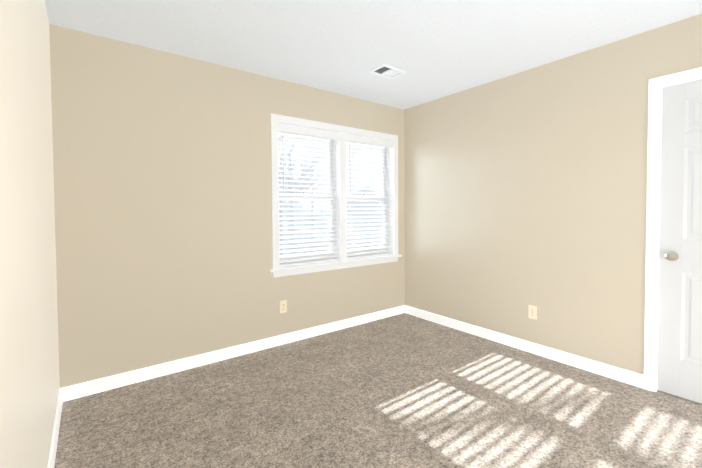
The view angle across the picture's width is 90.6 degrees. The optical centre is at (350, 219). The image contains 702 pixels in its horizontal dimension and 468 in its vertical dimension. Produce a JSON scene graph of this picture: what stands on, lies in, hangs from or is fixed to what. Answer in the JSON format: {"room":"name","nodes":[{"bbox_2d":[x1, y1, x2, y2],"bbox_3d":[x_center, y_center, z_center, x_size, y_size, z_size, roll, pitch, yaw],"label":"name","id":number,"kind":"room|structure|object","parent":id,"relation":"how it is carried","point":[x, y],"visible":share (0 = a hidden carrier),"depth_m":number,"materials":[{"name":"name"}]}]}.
{"room":"empty bedroom","nodes":[
{"label":"empty bedroom","id":0,"kind":"room"},
{"bbox_2d":[0,0,59,467],"bbox_3d":[-0.583,0.015,0.375,0.140,2.440,4.577,-2,2,-37],"label":"wall","id":1,"kind":"structure","parent":0,"point":[29,371],"depth_m":1.20,"materials":[{"name":"beige paint"}]},
{"bbox_2d":[47,386,66,467],"bbox_3d":[-0.556,1.186,0.508,0.013,0.092,4.437,-2,2,-37],"label":"baseboard","id":2,"kind":"structure","parent":1,"relation":"attached to","point":[62,397],"depth_m":1.89,"materials":[{"name":"white wood"}]},
{"bbox_2d":[49,24,404,387],"bbox_3d":[-0.676,-0.062,3.264,3.486,2.440,0.140,-2,2,-37],"label":"wall","id":3,"kind":"structure","parent":0,"point":[162,194],"depth_m":2.65,"materials":[{"name":"beige paint"}]},
{"bbox_2d":[67,305,402,400],"bbox_3d":[-0.610,1.113,3.243,3.176,0.092,0.013,-2,2,-37],"label":"baseboard","id":4,"kind":"structure","parent":3,"relation":"attached to","point":[79,390],"depth_m":2.83,"materials":[{"name":"white wood"}]},
{"bbox_2d":[280,300,286,313],"bbox_3d":[-0.628,0.809,3.226,0.070,0.115,0.008,-2,2,-37],"label":"electrical outlet","id":5,"kind":"object","parent":3,"relation":"attached to","point":[283,306],"visible":1,"depth_m":3.23,"materials":[{"name":"beige plastic"}]},
{"bbox_2d":[270,113,397,277],"bbox_3d":[-0.127,-0.231,3.672,1.590,1.480,0.168,-2,2,-37],"label":"window unit","id":6,"kind":"structure","parent":3,"relation":"in","point":[331,137],"depth_m":3.60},
{"bbox_2d":[269,254,401,271],"bbox_3d":[-0.100,0.442,3.659,1.660,0.025,0.145,-2,2,-37],"label":"window sill","id":7,"kind":"structure","parent":3,"relation":"attached to","point":[295,267],"depth_m":3.52,"materials":[{"name":"white wood"}]},
{"bbox_2d":[45,0,701,109],"bbox_3d":[0.700,-1.291,1.407,3.486,0.100,4.717,-2,2,-37],"label":"ceiling","id":8,"kind":"structure","parent":0,"point":[435,49],"depth_m":2.35,"materials":[{"name":"white paint"}]},
{"bbox_2d":[369,64,406,78],"bbox_3d":[0.319,-1.353,3.003,0.274,0.181,0.194,-2,2,-37],"label":"ceiling vent","id":9,"kind":"object","parent":8,"relation":"in","point":[392,72],"visible":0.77,"depth_m":3.03,"materials":[{"name":"white metal"}]},
{"bbox_2d":[54,313,701,467],"bbox_3d":[0.716,1.248,1.475,3.486,0.100,4.717,-2,2,-37],"label":"floor","id":10,"kind":"structure","parent":0,"point":[404,390],"depth_m":2.12,"materials":[{"name":"carpet"}]},
{"bbox_2d":[404,14,701,374],"bbox_3d":[2.083,-0.056,2.397,0.140,2.440,4.577,-2,2,-37],"label":"wall","id":11,"kind":"structure","parent":0,"point":[523,190],"depth_m":2.88,"materials":[{"name":"beige paint"}]},
{"bbox_2d":[403,305,643,388],"bbox_3d":[1.341,1.100,3.288,0.013,0.092,2.248,-2,2,-37],"label":"baseboard","id":12,"kind":"structure","parent":11,"relation":"attached to","point":[619,374],"depth_m":2.94,"materials":[{"name":"white wood"}]},
{"bbox_2d":[528,305,536,319],"bbox_3d":[1.563,0.797,2.989,0.008,0.115,0.070,-2,2,-37],"label":"electrical outlet","id":13,"kind":"object","parent":11,"relation":"attached to","point":[532,312],"visible":1,"depth_m":2.99,"materials":[{"name":"beige plastic"}]},
{"bbox_2d":[644,67,701,391],"bbox_3d":[2.323,0.117,2.073,0.158,2.109,0.843,-2,2,-37],"label":"door frame","id":14,"kind":"structure","parent":11,"relation":"attached to","point":[655,84],"depth_m":2.33,"materials":[{"name":"white wood"}]},
{"bbox_2d":[657,79,701,403],"bbox_3d":[2.275,0.146,2.030,0.099,2.030,0.722,-2,2,-37],"label":"door","id":15,"kind":"structure","parent":11,"relation":"in","point":[680,329],"depth_m":2.24,"materials":[{"name":"white wood"}]},
{"label":"outside","id":16,"kind":"structure","parent":0,"visible":0},
{"bbox_2d":[283,240,383,254],"bbox_3d":[-37.342,3.163,49.060,120.000,0.200,116.423,-2,2,-37],"label":"ground","id":17,"kind":"structure","parent":16,"point":[306,247],"depth_m":40.45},
{"bbox_2d":[278,135,326,255],"bbox_3d":[-13.894,-3.057,19.619,31.670,13.736,33.817,-2,2,-37],"label":"trees","id":18,"kind":"object","parent":17,"relation":"on","point":[290,188],"depth_m":20.45,"materials":[{"name":"grey plant"}]},
{"bbox_2d":[279,187,383,240],"bbox_3d":[-20.481,-0.563,30.509,77.942,8.432,22.500,-2,2,-37],"label":"woods","id":19,"kind":"object","parent":17,"relation":"on","point":[327,224],"depth_m":48.49,"materials":[{"name":"grey plant"}]}
]}

